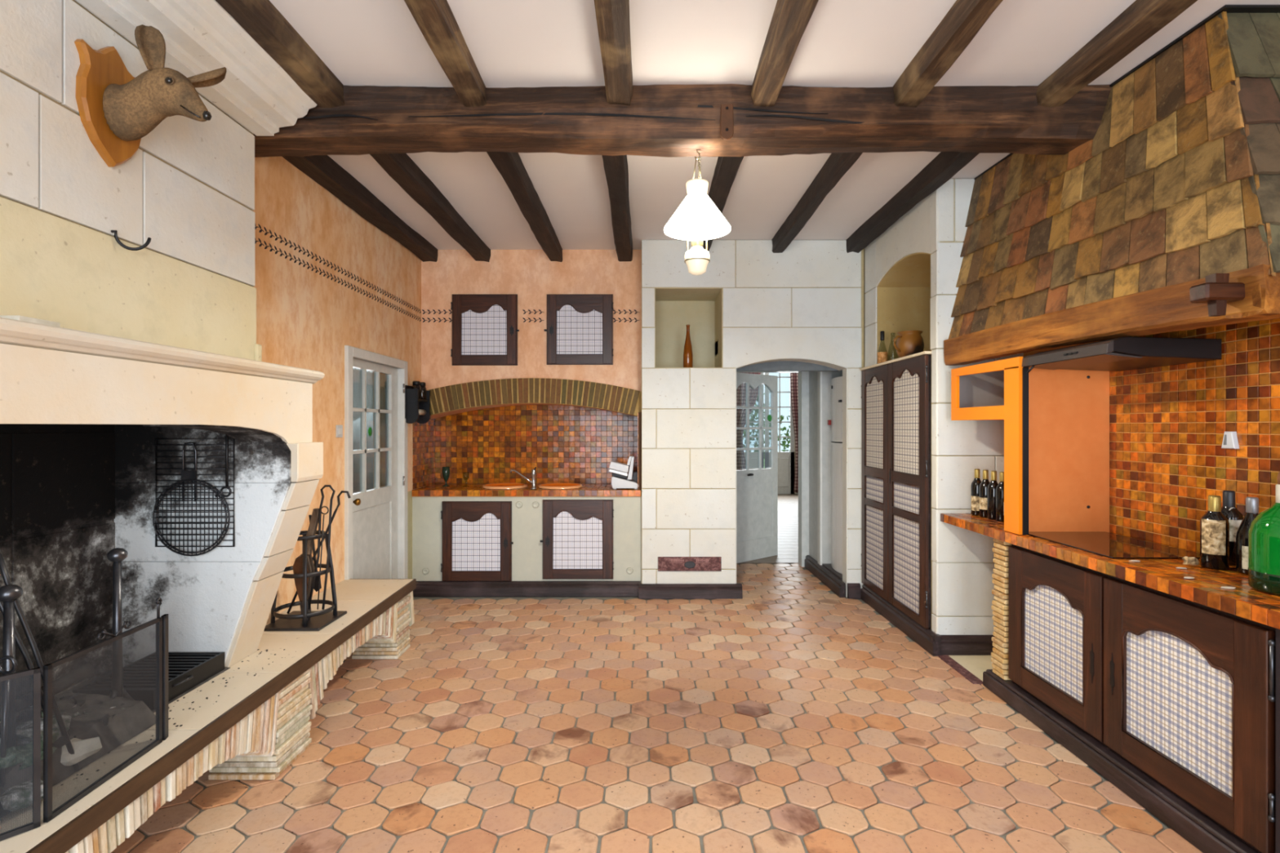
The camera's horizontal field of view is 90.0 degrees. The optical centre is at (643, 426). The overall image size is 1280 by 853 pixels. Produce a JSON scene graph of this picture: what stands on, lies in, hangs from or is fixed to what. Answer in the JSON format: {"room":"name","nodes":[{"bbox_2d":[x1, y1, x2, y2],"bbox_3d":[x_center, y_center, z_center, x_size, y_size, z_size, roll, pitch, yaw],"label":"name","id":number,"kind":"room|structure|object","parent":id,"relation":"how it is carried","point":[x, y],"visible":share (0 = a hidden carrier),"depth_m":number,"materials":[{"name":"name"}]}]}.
{"room":"kitchen","nodes":[
{"label":"kitchen","id":0,"kind":"room"},
{"bbox_2d":[0,0,317,361],"bbox_3d":[-2.038,-0.965,1.465,0.925,1.410,3.330,0,0,0],"label":"wall","id":1,"kind":"structure","parent":0,"point":[188,187],"depth_m":2.34,"materials":[{"name":"stone"}]},
{"bbox_2d":[111,230,151,250],"bbox_3d":[-1.843,-0.664,2.295,0.121,0.066,0.021,0,0,-31],"label":"iron hook","id":2,"kind":"object","parent":1,"relation":"attached to","point":[148,240],"visible":1,"depth_m":2.29,"materials":[{"name":"black"}]},
{"bbox_2d":[74,24,226,166],"bbox_3d":[-1.692,-1.144,2.255,0.389,0.458,0.270,0,0,0],"label":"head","id":3,"kind":"object","parent":1,"relation":"attached to","point":[117,108],"visible":1,"depth_m":2.20},
{"bbox_2d":[253,155,435,619],"bbox_3d":[-2.224,-0.070,4.775,0.253,3.200,3.450,0,0,0],"label":"wall","id":4,"kind":"structure","parent":0,"point":[327,279],"depth_m":4.26,"materials":[{"name":"orange paint"}]},
{"bbox_2d":[344,345,408,579],"bbox_3d":[-2.143,0.480,5.060,0.195,2.100,1.140,0,0,0],"label":"door","id":5,"kind":"structure","parent":4,"relation":"in","point":[376,519],"depth_m":5.14,"materials":[{"name":"white paint"}]},
{"bbox_2d":[404,385,431,423],"bbox_3d":[-2.033,-0.193,5.750,0.135,0.334,0.380,0,0,0],"label":"wall rack","id":6,"kind":"object","parent":4,"relation":"attached to","point":[418,410],"visible":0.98,"depth_m":5.58,"materials":[{"name":"black plastic"}]},
{"bbox_2d":[352,367,373,493],"bbox_3d":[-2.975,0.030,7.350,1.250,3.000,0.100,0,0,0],"label":"glass pane","id":7,"kind":"structure","parent":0,"point":[356,373],"depth_m":7.30,"materials":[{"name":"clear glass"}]},
{"bbox_2d":[412,249,641,583],"bbox_3d":[-1.110,-0.070,6.175,2.180,3.200,0.750,0,0,0],"label":"wall","id":8,"kind":"structure","parent":0,"point":[569,423],"depth_m":6.04,"materials":[{"name":"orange paint"}]},
{"bbox_2d":[440,501,513,581],"bbox_3d":[-1.502,1.037,5.777,0.655,0.720,0.046,0,0,0],"label":"base cabinet","id":9,"kind":"object","parent":8,"relation":"attached to","point":[477,543],"visible":1,"depth_m":5.76,"materials":[{"name":"brown wood"}]},
{"bbox_2d":[450,293,519,365],"bbox_3d":[-1.492,-0.910,6.017,0.643,0.669,0.046,0,0,0],"label":"upper cabinet","id":10,"kind":"object","parent":8,"relation":"attached to","point":[485,330],"visible":1,"depth_m":6.01,"materials":[{"name":"brown wood"}]},
{"bbox_2d":[411,483,640,497],"bbox_3d":[-1.062,0.604,6.102,2.073,0.062,0.646,0,0,0],"label":"countertop","id":11,"kind":"structure","parent":8,"relation":"attached to","point":[434,490],"depth_m":5.78,"materials":[{"name":"brown tile"}]},
{"bbox_2d":[482,483,527,488],"bbox_3d":[-1.315,0.562,6.060,0.418,0.022,0.418,0,0,0],"label":"sink","id":12,"kind":"object","parent":11,"relation":"in","point":[492,486],"visible":1,"depth_m":6.07,"materials":[{"name":"orange"}]},
{"bbox_2d":[509,466,536,489],"bbox_3d":[-1.109,0.471,5.862,0.264,0.204,0.052,0,0,7],"label":"mixer tap","id":13,"kind":"object","parent":11,"relation":"on","point":[532,482],"visible":1,"depth_m":5.84,"materials":[{"name":"silver metal"}]},
{"bbox_2d":[537,483,582,488],"bbox_3d":[-0.790,0.562,6.060,0.418,0.022,0.418,0,0,0],"label":"sink","id":14,"kind":"object","parent":11,"relation":"in","point":[547,486],"visible":1,"depth_m":6.08,"materials":[{"name":"orange"}]},
{"bbox_2d":[608,455,639,489],"bbox_3d":[-0.177,0.422,5.925,0.288,0.301,0.190,0,0,0],"label":"food slicer","id":15,"kind":"object","parent":11,"relation":"on","point":[620,471],"visible":0.95,"depth_m":5.84,"materials":[{"name":"grey plastic"}]},
{"bbox_2d":[608,468,627,475],"bbox_3d":[-0.234,0.421,5.920,0.173,0.065,0.160,0,0,0],"label":"tray","id":16,"kind":"object","parent":15,"relation":"on","point":[615,472],"depth_m":5.84,"materials":[{"name":"white"}]},
{"bbox_2d":[539,499,613,579],"bbox_3d":[-0.603,1.021,5.777,0.663,0.718,0.046,0,0,0],"label":"base cabinet","id":17,"kind":"object","parent":8,"relation":"attached to","point":[577,541],"visible":1,"depth_m":5.76,"materials":[{"name":"brown wood"}]},
{"bbox_2d":[413,581,742,599],"bbox_3d":[-0.608,1.465,5.737,2.965,0.130,0.125,0,0,0],"label":"baseboard","id":18,"kind":"structure","parent":8,"relation":"attached to","point":[424,588],"depth_m":5.75,"materials":[{"name":"brown wood"}]},
{"bbox_2d":[544,293,613,364],"bbox_3d":[-0.610,-0.913,6.017,0.649,0.663,0.046,0,0,0],"label":"upper cabinet","id":19,"kind":"object","parent":8,"relation":"attached to","point":[580,329],"visible":1,"depth_m":6.00,"materials":[{"name":"brown wood"}]},
{"bbox_2d":[111,493,1202,852],"bbox_3d":[1.450,1.577,6.250,8.100,0.106,16.700,0,0,0],"label":"floor","id":20,"kind":"structure","parent":0,"point":[791,715],"depth_m":3.03,"materials":[{"name":"tile"}]},
{"bbox_2d":[0,578,416,852],"bbox_3d":[-1.806,1.302,2.268,0.585,0.457,4.535,0,0,0],"label":"hearth","id":21,"kind":"object","parent":20,"relation":"on","point":[249,722],"visible":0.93,"depth_m":2.65,"materials":[{"name":"stone"}]},
{"bbox_2d":[0,655,17,787],"bbox_3d":[-1.773,0.853,1.777,0.070,0.435,0.021,0,0,16],"label":"tool","id":22,"kind":"object","parent":21,"relation":"on","point":[11,658],"visible":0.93,"depth_m":1.77,"materials":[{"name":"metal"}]},
{"bbox_2d":[0,780,43,811],"bbox_3d":[-1.743,1.039,1.802,0.095,0.050,0.117,0,0,19],"label":"crumpled paper","id":23,"kind":"object","parent":21,"relation":"on","point":[42,781],"visible":0.35,"depth_m":1.77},
{"bbox_2d":[0,597,168,841],"bbox_3d":[-1.697,0.828,1.765,0.175,0.493,0.896,0,0,16],"label":"guard","id":24,"kind":"object","parent":21,"relation":"on","point":[162,623],"visible":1,"depth_m":1.83,"materials":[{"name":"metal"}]},
{"bbox_2d":[263,530,346,631],"bbox_3d":[-1.861,0.832,3.520,0.313,0.486,0.320,0,0,0],"label":"stand","id":25,"kind":"object","parent":21,"relation":"on","point":[294,620],"visible":0.7,"depth_m":3.45,"materials":[{"name":"metal"}]},
{"bbox_2d":[293,508,319,620],"bbox_3d":[-1.844,0.767,3.502,0.138,0.633,0.055,0,0,0],"label":"bellows","id":26,"kind":"object","parent":25,"relation":"in","point":[297,566],"visible":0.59,"depth_m":3.49,"materials":[{"name":"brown wood"}]},
{"bbox_2d":[286,490,351,613],"bbox_3d":[-1.809,0.701,3.556,0.378,0.693,0.023,0,0,6],"label":"poker","id":27,"kind":"object","parent":25,"relation":"in","point":[341,491],"visible":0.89,"depth_m":3.54,"materials":[{"name":"metal"}]},
{"bbox_2d":[308,484,335,609],"bbox_3d":[-1.764,0.660,3.500,0.152,0.682,0.013,0,0,0],"label":"tongs","id":28,"kind":"object","parent":25,"relation":"in","point":[325,486],"visible":0.99,"depth_m":3.50,"materials":[{"name":"metal"}]},
{"bbox_2d":[316,506,328,609],"bbox_3d":[-1.740,0.712,3.470,0.064,0.560,0.007,0,0,0],"label":"poker","id":29,"kind":"object","parent":25,"relation":"in","point":[322,506],"visible":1,"depth_m":3.47,"materials":[{"name":"metal"}]},
{"bbox_2d":[822,376,842,580],"bbox_3d":[2.210,0.530,6.160,0.820,2.000,0.600,0,0,0],"label":"fridge","id":30,"kind":"object","parent":20,"relation":"on","point":[837,383],"depth_m":6.10,"materials":[{"name":"white"}]},
{"bbox_2d":[982,537,1279,852],"bbox_3d":[2.272,1.084,2.390,0.545,0.892,2.780,0,0,0],"label":"base cabinet","id":31,"kind":"object","parent":20,"relation":"on","point":[1174,701],"visible":0.98,"depth_m":2.57,"materials":[{"name":"brown"}]},
{"bbox_2d":[940,513,1279,629],"bbox_3d":[2.269,0.608,2.649,0.558,0.056,3.299,0,0,0],"label":"countertop","id":32,"kind":"structure","parent":31,"relation":"on","point":[1162,575],"depth_m":2.55,"materials":[{"name":"brown tile"}]},
{"bbox_2d":[970,468,981,515],"bbox_3d":[2.188,0.429,4.200,0.076,0.302,0.076,0,0,0],"label":"wine bottle","id":33,"kind":"object","parent":32,"relation":"on","point":[975,485],"visible":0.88,"depth_m":4.18,"materials":[{"name":"black"}]},
{"bbox_2d":[978,469,990,517],"bbox_3d":[2.192,0.429,4.105,0.076,0.302,0.076,0,0,0],"label":"wine bottle","id":34,"kind":"object","parent":32,"relation":"on","point":[983,486],"visible":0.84,"depth_m":4.09,"materials":[{"name":"black"}]},
{"bbox_2d":[986,471,998,519],"bbox_3d":[2.196,0.429,4.015,0.075,0.302,0.076,0,0,0],"label":"wine bottle","id":35,"kind":"object","parent":32,"relation":"on","point":[991,489],"visible":0.81,"depth_m":4.00,"materials":[{"name":"black"}]},
{"bbox_2d":[995,471,1004,521],"bbox_3d":[2.200,0.429,3.925,0.075,0.302,0.076,0,0,0],"label":"wine bottle","id":36,"kind":"object","parent":32,"relation":"on","point":[1000,487],"visible":0.7,"depth_m":3.91,"materials":[{"name":"black"}]},
{"bbox_2d":[951,356,1109,534],"bbox_3d":[2.280,0.103,3.810,0.536,0.956,0.760,0,0,0],"label":"shelf unit","id":37,"kind":"object","parent":32,"relation":"on","point":[1056,422],"visible":0.95,"depth_m":3.50,"materials":[{"name":"orange"}]},
{"bbox_2d":[1026,532,1199,559],"bbox_3d":[2.290,0.578,3.152,0.460,0.006,0.685,0,0,0],"label":"cooktop","id":38,"kind":"object","parent":32,"relation":"in","point":[1113,546],"visible":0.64,"depth_m":3.09,"materials":[{"name":"black"}]},
{"bbox_2d":[1200,495,1229,569],"bbox_3d":[2.345,0.432,2.630,0.092,0.296,0.092,0,0,0],"label":"wine bottle","id":39,"kind":"object","parent":32,"relation":"on","point":[1214,525],"visible":1,"depth_m":2.60,"materials":[{"name":"black"}]},
{"bbox_2d":[1221,490,1243,565],"bbox_3d":[2.478,0.426,2.710,0.092,0.308,0.092,0,0,0],"label":"bottle","id":40,"kind":"object","parent":32,"relation":"on","point":[1228,508],"visible":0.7,"depth_m":2.67,"materials":[{"name":"black"}]},
{"bbox_2d":[1235,497,1258,574],"bbox_3d":[2.405,0.430,2.530,0.096,0.300,0.097,0,0,0],"label":"bottle","id":41,"kind":"object","parent":32,"relation":"on","point":[1251,503],"visible":0.57,"depth_m":2.52,"materials":[{"name":"black"}]},
{"bbox_2d":[1248,471,1279,595],"bbox_3d":[2.256,0.370,2.243,0.202,0.422,0.202,0,0,0],"label":"demijohn","id":42,"kind":"object","parent":32,"relation":"on","point":[1264,532],"visible":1,"depth_m":2.23,"materials":[{"name":"green glass"}]},
{"bbox_2d":[641,240,863,597],"bbox_3d":[0.975,-0.070,6.034,1.990,3.200,0.633,0,0,0],"label":"stone wall","id":43,"kind":"structure","parent":0,"point":[804,302],"depth_m":5.72,"materials":[{"name":"stone"}]},
{"bbox_2d":[683,324,693,367],"bbox_3d":[0.404,-0.730,5.850,0.088,0.399,0.088,0,0,0],"label":"bottle","id":44,"kind":"object","parent":43,"relation":"in","point":[687,352],"visible":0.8,"depth_m":5.82,"materials":[{"name":"brown glass"}]},
{"bbox_2d":[657,556,721,571],"bbox_3d":[0.409,1.227,5.709,0.565,0.126,0.022,0,0,0],"label":"stone plaque","id":45,"kind":"object","parent":43,"relation":"attached to","point":[664,563],"visible":1,"depth_m":5.70,"materials":[{"name":"red stone"}]},
{"bbox_2d":[736,360,841,371],"bbox_3d":[1.329,-0.605,6.000,1.018,0.170,0.100,0,0,0],"label":"lintel","id":46,"kind":"object","parent":43,"relation":"attached to","point":[780,366],"visible":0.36,"depth_m":5.95,"materials":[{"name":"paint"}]},
{"bbox_2d":[269,0,1279,249],"bbox_3d":[0.300,-1.720,2.300,5.800,0.100,8.800,0,0,0],"label":"ceiling","id":47,"kind":"structure","parent":0,"point":[511,43],"depth_m":2.95,"materials":[{"name":"paint"}]},
{"bbox_2d":[215,0,344,107],"bbox_3d":[-1.535,-1.620,0.530,0.140,0.112,5.260,0,0,0],"label":"ceiling beam","id":48,"kind":"structure","parent":47,"relation":"attached to","point":[260,19],"depth_m":2.70,"materials":[{"name":"brown wood"}]},
{"bbox_2d":[281,155,437,262],"bbox_3d":[-2.020,-1.613,4.720,0.158,0.125,2.660,0,0,0],"label":"ceiling beam","id":49,"kind":"structure","parent":47,"relation":"attached to","point":[323,170],"depth_m":4.48,"materials":[{"name":"wood"}]},
{"bbox_2d":[369,153,490,262],"bbox_3d":[-1.515,-1.613,4.720,0.144,0.127,2.660,0,0,0],"label":"ceiling beam","id":50,"kind":"structure","parent":47,"relation":"attached to","point":[401,167],"depth_m":4.46,"materials":[{"name":"wood"}]},
{"bbox_2d":[404,0,486,106],"bbox_3d":[-0.830,-1.620,0.530,0.123,0.114,5.260,0,0,0],"label":"ceiling beam","id":51,"kind":"structure","parent":47,"relation":"attached to","point":[436,20],"depth_m":2.68,"materials":[{"name":"brown wood"}]},
{"bbox_2d":[486,151,562,262],"bbox_3d":[-0.828,-1.613,4.720,0.140,0.128,2.660,0,0,0],"label":"ceiling beam","id":52,"kind":"structure","parent":47,"relation":"attached to","point":[510,166],"depth_m":4.45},
{"bbox_2d":[594,0,632,105],"bbox_3d":[-0.120,-1.620,0.530,0.137,0.113,5.260,0,0,0],"label":"ceiling beam","id":53,"kind":"structure","parent":47,"relation":"attached to","point":[612,16],"depth_m":2.66,"materials":[{"name":"brown wood"}]},
{"bbox_2d":[601,155,632,261],"bbox_3d":[-0.175,-1.613,4.720,0.150,0.127,2.660,0,0,0],"label":"ceiling beam","id":54,"kind":"structure","parent":47,"relation":"attached to","point":[615,167],"depth_m":4.46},
{"bbox_2d":[253,84,1111,157],"bbox_3d":[0.130,-1.549,3.275,4.460,0.252,0.315,0,0,0],"label":"ceiling beam","id":55,"kind":"structure","parent":47,"relation":"attached to","point":[660,120],"depth_m":3.14,"materials":[{"name":"brown wood"}]},
{"bbox_2d":[663,149,730,275],"bbox_3d":[0.277,-1.116,3.320,0.344,0.658,0.344,0,0,0],"label":"pendant lamp","id":56,"kind":"object","parent":55,"relation":"hanging from","point":[697,219],"visible":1,"depth_m":3.28,"materials":[{"name":"glass"}]},
{"bbox_2d":[720,104,733,140],"bbox_3d":[0.405,-1.484,3.119,0.064,0.172,0.017,0,0,0],"label":"metal plate","id":57,"kind":"object","parent":55,"relation":"attached to","point":[726,131],"visible":1,"depth_m":3.12,"materials":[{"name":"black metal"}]},
{"bbox_2d":[702,156,743,251],"bbox_3d":[0.520,-1.613,4.570,0.124,0.128,2.360,0,0,0],"label":"ceiling beam","id":58,"kind":"structure","parent":47,"relation":"attached to","point":[726,168],"depth_m":4.10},
{"bbox_2d":[751,0,818,106],"bbox_3d":[0.585,-1.620,0.530,0.130,0.113,5.260,0,0,0],"label":"ceiling beam","id":59,"kind":"structure","parent":47,"relation":"attached to","point":[790,19],"depth_m":2.67,"materials":[{"name":"brown wood"}]},
{"bbox_2d":[772,152,862,253],"bbox_3d":[1.197,-1.613,4.570,0.113,0.129,2.360,0,0,0],"label":"ceiling beam","id":60,"kind":"structure","parent":47,"relation":"attached to","point":[837,165],"depth_m":4.42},
{"bbox_2d":[846,151,979,253],"bbox_3d":[1.868,-1.613,4.570,0.130,0.129,2.360,0,0,0],"label":"ceiling beam","id":61,"kind":"structure","parent":47,"relation":"attached to","point":[945,165],"depth_m":4.40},
{"bbox_2d":[893,0,1002,107],"bbox_3d":[1.285,-1.620,0.530,0.130,0.114,5.260,0,0,0],"label":"ceiling beam","id":62,"kind":"structure","parent":47,"relation":"attached to","point":[964,20],"depth_m":2.70,"materials":[{"name":"brown wood"}]},
{"bbox_2d":[1035,0,1197,106],"bbox_3d":[1.981,-1.620,0.530,0.144,0.113,5.260,0,0,0],"label":"ceiling beam","id":63,"kind":"structure","parent":47,"relation":"attached to","point":[1142,19],"depth_m":2.68,"materials":[{"name":"brown wood"}]},
{"bbox_2d":[794,436,795,493],"bbox_3d":[2.500,-0.120,14.600,6.000,3.300,0.200,0,0,0],"label":"wall","id":64,"kind":"structure","parent":0,"point":[794,437],"depth_m":14.51,"materials":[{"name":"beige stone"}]},
{"bbox_2d":[742,373,794,493],"bbox_3d":[2.735,0.030,14.529,1.370,3.000,0.062,0,0,0],"label":"window","id":65,"kind":"structure","parent":64,"relation":"in","point":[785,460],"depth_m":14.51,"materials":[{"name":"white paint"}]},
{"bbox_2d":[808,371,831,564],"bbox_3d":[1.850,0.230,6.755,0.100,2.600,0.590,0,0,0],"label":"wall","id":66,"kind":"structure","parent":0,"point":[813,375],"depth_m":6.46,"materials":[{"name":"grey paint"}]},
{"bbox_2d":[817,371,822,564],"bbox_3d":[1.790,0.365,6.505,0.020,2.070,0.090,0,0,0],"label":"trim","id":67,"kind":"structure","parent":66,"relation":"attached to","point":[820,373],"depth_m":6.46,"materials":[{"name":"white paint"}]},
{"bbox_2d":[804,555,844,597],"bbox_3d":[1.775,1.465,6.360,0.050,0.130,1.280,0,0,0],"label":"baseboard","id":68,"kind":"structure","parent":66,"relation":"attached to","point":[833,583],"depth_m":6.18,"materials":[{"name":"brown wood"}]},
{"bbox_2d":[847,582,860,599],"bbox_3d":[1.873,1.465,5.705,0.110,0.130,0.050,0,0,0],"label":"baseboard","id":69,"kind":"structure","parent":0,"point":[853,588],"depth_m":5.68,"materials":[{"name":"brown wood"}]},
{"bbox_2d":[863,189,939,634],"bbox_3d":[2.283,-0.070,5.081,0.633,3.200,1.558,0,0,0],"label":"wall","id":70,"kind":"structure","parent":0,"point":[900,265],"depth_m":5.25,"materials":[{"name":"white stone"}]},
{"bbox_2d":[859,351,931,628],"bbox_3d":[2.227,0.437,5.043,0.607,1.906,1.325,0,0,0],"label":"armoire","id":71,"kind":"object","parent":70,"relation":"attached to","point":[896,393],"visible":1,"depth_m":4.88,"materials":[{"name":"brown wood"}]},
{"bbox_2d":[877,330,887,363],"bbox_3d":[1.998,-0.657,5.360,0.081,0.283,0.080,0,0,0],"label":"bottle","id":72,"kind":"object","parent":71,"relation":"on","point":[882,356],"visible":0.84,"depth_m":5.33,"materials":[{"name":"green glass"}]},
{"bbox_2d":[893,329,924,357],"bbox_3d":[2.057,-0.626,4.984,0.231,0.220,0.204,0,0,16],"label":"jug","id":73,"kind":"object","parent":71,"relation":"on","point":[908,342],"visible":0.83,"depth_m":4.91,"materials":[{"name":"ceramic"}]},
{"bbox_2d":[860,584,941,656],"bbox_3d":[1.952,1.462,4.970,0.055,0.135,1.420,0,0,0],"label":"baseboard","id":74,"kind":"structure","parent":70,"relation":"attached to","point":[921,635],"depth_m":4.75,"materials":[{"name":"brown wood"}]},
{"bbox_2d":[936,178,1023,635],"bbox_3d":[2.361,-0.070,4.359,0.778,3.200,0.123,0,0,0],"label":"wall","id":75,"kind":"structure","parent":0,"point":[965,557],"depth_m":4.30,"materials":[{"name":"stone"}]},
{"bbox_2d":[930,634,994,655],"bbox_3d":[2.240,1.465,4.287,0.620,0.130,0.045,0,0,0],"label":"baseboard","id":76,"kind":"structure","parent":75,"relation":"attached to","point":[951,645],"depth_m":4.26,"materials":[{"name":"brown wood"}]},
{"bbox_2d":[1023,318,1279,553],"bbox_3d":[2.647,-0.070,1.105,0.206,3.200,6.410,0,0,0],"label":"wall","id":77,"kind":"structure","parent":0,"point":[1168,424],"depth_m":2.96,"materials":[{"name":"brown tile"}]},
{"bbox_2d":[943,4,1279,365],"bbox_3d":[2.302,-1.026,3.252,0.596,1.291,2.183,0,0,0],"label":"canopy","id":78,"kind":"object","parent":77,"relation":"attached to","point":[1176,185],"visible":0.96,"depth_m":2.79,"materials":[{"name":"tile"}]},
{"bbox_2d":[1022,336,1221,373],"bbox_3d":[2.278,-0.337,3.120,0.524,0.116,0.640,0,0,0],"label":"range hood","id":79,"kind":"object","parent":78,"relation":"attached to","point":[1121,353],"visible":1,"depth_m":2.86,"materials":[{"name":"black"}]},
{"bbox_2d":[1189,273,1244,316],"bbox_3d":[2.062,-0.469,2.295,0.155,0.147,0.080,0,0,0],"label":"peg","id":80,"kind":"object","parent":78,"relation":"attached to","point":[1216,291],"visible":0.97,"depth_m":2.26,"materials":[{"name":"brown wood"}]},
{"bbox_2d":[1221,431,1239,448],"bbox_3d":[2.534,0.059,2.768,0.024,0.073,0.065,0,0,0],"label":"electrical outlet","id":81,"kind":"object","parent":77,"relation":"attached to","point":[1229,440],"visible":1,"depth_m":2.75,"materials":[{"name":"white plastic"}]},
{"bbox_3d":[2.500,-1.620,10.875,6.200,0.300,7.650,0,0,0],"label":"ceiling","id":82,"kind":"structure","parent":0,"visible":0},
{"bbox_2d":[736,373,760,470],"bbox_3d":[2.286,-0.220,14.298,0.672,2.501,0.074,0,0,0],"label":"curtain","id":83,"kind":"object","parent":82,"relation":"hanging from","point":[740,390],"visible":0.44,"depth_m":14.28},
{"bbox_2d":[790,373,798,493],"bbox_3d":[3.467,0.005,14.298,0.394,2.950,0.074,0,0,0],"label":"curtain","id":84,"kind":"object","parent":82,"relation":"hanging from","point":[793,376],"visible":0.25,"depth_m":14.29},
{"label":"outside","id":85,"kind":"structure","parent":0,"visible":0},
{"bbox_3d":[3.000,1.830,27.375,22.000,0.200,25.250,0,0,0],"label":"ground","id":86,"kind":"structure","parent":85,"visible":0},
{"bbox_2d":[742,393,786,458],"bbox_3d":[2.493,0.236,17.984,3.052,2.988,1.874,0,0,0],"label":"bush","id":87,"kind":"object","parent":86,"relation":"on","point":[753,417],"visible":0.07,"depth_m":17.82,"materials":[{"name":"green plant"}]},
{"bbox_3d":[0.680,0.030,6.675,0.120,3.000,0.650,0,0,0],"label":"wall","id":88,"kind":"structure","parent":0,"visible":0},
{"bbox_2d":[736,372,777,563],"bbox_3d":[1.278,0.462,7.311,0.830,2.124,0.097,0,0,-40],"label":"door","id":89,"kind":"structure","parent":88,"relation":"in","point":[757,490],"depth_m":7.39,"materials":[{"name":"white paint"}]},
{"bbox_2d":[736,371,808,567],"bbox_3d":[1.270,0.030,7.050,1.140,3.000,0.160,0,0,0],"label":"door frame","id":90,"kind":"structure","parent":88,"relation":"attached to","point":[803,376],"depth_m":6.97,"materials":[{"name":"white paint"}]},
{"bbox_3d":[-2.600,-0.070,0.500,0.200,3.200,5.400,0,0,0],"label":"wall","id":91,"kind":"structure","parent":0,"visible":0},
{"bbox_2d":[0,423,291,712],"bbox_3d":[-2.035,0.130,1.550,0.930,2.000,3.100,0,0,0],"label":"fireplace","id":92,"kind":"object","parent":91,"relation":"attached to","point":[71,495],"visible":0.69,"depth_m":2.84,"materials":[{"name":"stone"}]},
{"bbox_2d":[0,584,22,748],"bbox_3d":[-2.030,0.770,1.880,0.390,0.612,0.260,0,0,0],"label":"firedog","id":93,"kind":"object","parent":92,"relation":"on","point":[9,593],"visible":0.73,"depth_m":1.87,"materials":[{"name":"metal"}]},
{"bbox_2d":[0,692,155,817],"bbox_3d":[-2.050,0.987,1.665,0.580,0.170,1.330,0,0,0],"label":"heap","id":94,"kind":"object","parent":92,"relation":"on","point":[82,700],"visible":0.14,"depth_m":2.13,"materials":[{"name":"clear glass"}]},
{"bbox_2d":[0,746,24,769],"bbox_3d":[-1.801,0.930,1.799,0.077,0.047,0.079,0,0,0],"label":"shard","id":95,"kind":"object","parent":94,"relation":"on","point":[9,751],"visible":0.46,"depth_m":1.79,"materials":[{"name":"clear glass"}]},
{"bbox_2d":[0,667,43,706],"bbox_3d":[-2.229,0.920,1.898,0.108,0.108,0.810,0,0,4],"label":"log","id":96,"kind":"object","parent":94,"relation":"on","point":[28,676],"visible":0.12,"depth_m":2.23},
{"bbox_2d":[16,739,56,770],"bbox_3d":[-1.842,0.977,1.905,0.124,0.078,0.161,0,0,0],"label":"crumpled paper","id":97,"kind":"object","parent":94,"relation":"on","point":[42,742],"visible":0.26,"depth_m":1.89,"materials":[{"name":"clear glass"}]},
{"bbox_2d":[0,550,78,771],"bbox_3d":[-1.871,0.718,1.965,0.241,0.707,0.043,0,0,-15],"label":"tongs","id":98,"kind":"object","parent":94,"relation":"on","point":[3,570],"visible":0.59,"depth_m":1.96,"materials":[{"name":"metal"}]},
{"bbox_2d":[16,715,71,744],"bbox_3d":[-1.862,0.940,1.980,0.139,0.071,0.135,0,0,44],"label":"crumpled paper","id":99,"kind":"object","parent":94,"relation":"on","point":[67,725],"visible":0.28,"depth_m":1.96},
{"bbox_2d":[0,663,93,720],"bbox_3d":[-1.940,0.869,1.854,0.048,0.148,0.625,0,0,15],"label":"log","id":100,"kind":"object","parent":94,"relation":"on","point":[91,666],"visible":0.28,"depth_m":2.06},
{"bbox_2d":[60,737,100,765],"bbox_3d":[-1.795,1.017,2.020,0.110,0.075,0.142,0,0,13],"label":"crumpled paper","id":101,"kind":"object","parent":94,"relation":"on","point":[75,739],"visible":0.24,"depth_m":2.00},
{"bbox_2d":[106,547,133,700],"bbox_3d":[-2.057,0.756,2.300,0.390,0.640,0.260,0,0,0],"label":"firedog","id":102,"kind":"object","parent":92,"relation":"on","point":[117,555],"visible":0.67,"depth_m":2.29,"materials":[{"name":"metal"}]},
{"bbox_2d":[74,652,224,710],"bbox_3d":[-1.995,1.036,2.625,0.330,0.075,0.410,0,0,0],"label":"grate","id":103,"kind":"object","parent":92,"relation":"on","point":[186,670],"visible":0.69,"depth_m":2.64,"materials":[{"name":"black"}]},
{"bbox_2d":[0,316,324,667],"bbox_3d":[-1.911,0.402,1.498,0.747,1.344,3.195,0,0,0],"label":"mantelpiece","id":104,"kind":"object","parent":92,"relation":"on","point":[50,375],"visible":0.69,"depth_m":2.16,"materials":[{"name":"stone"}]},
{"bbox_2d":[0,315,60,327],"bbox_3d":[-1.673,-0.281,1.740,0.065,0.022,0.120,0,0,0],"label":"matchbox","id":105,"kind":"object","parent":104,"relation":"on","point":[11,317],"visible":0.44,"depth_m":1.72,"materials":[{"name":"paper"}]},
{"bbox_2d":[0,316,324,384],"bbox_3d":[-1.914,-0.237,1.548,0.742,0.065,3.095,0,0,0],"label":"shelf","id":106,"kind":"object","parent":104,"relation":"attached to","point":[17,335],"depth_m":1.97,"materials":[{"name":"stone"}]},
{"bbox_2d":[155,438,235,546],"bbox_3d":[-1.984,0.292,2.823,0.349,0.480,0.018,0,0,0],"label":"grill","id":107,"kind":"object","parent":92,"relation":"hanging from","point":[184,474],"visible":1,"depth_m":2.83,"materials":[{"name":"metal"}]},
{"bbox_2d":[152,479,230,556],"bbox_3d":[-1.985,0.400,2.808,0.340,0.339,0.012,0,0,0],"label":"grill","id":108,"kind":"object","parent":107,"relation":"hanging from","point":[157,517],"visible":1,"depth_m":2.81,"materials":[{"name":"metal"}]},
{"bbox_2d":[214,434,231,497],"bbox_3d":[-1.837,0.140,2.797,0.071,0.339,0.013,0,0,0],"label":"hanging rod","id":109,"kind":"object","parent":92,"relation":"hanging from","point":[226,436],"visible":0.97,"depth_m":2.79,"materials":[{"name":"black metal"}]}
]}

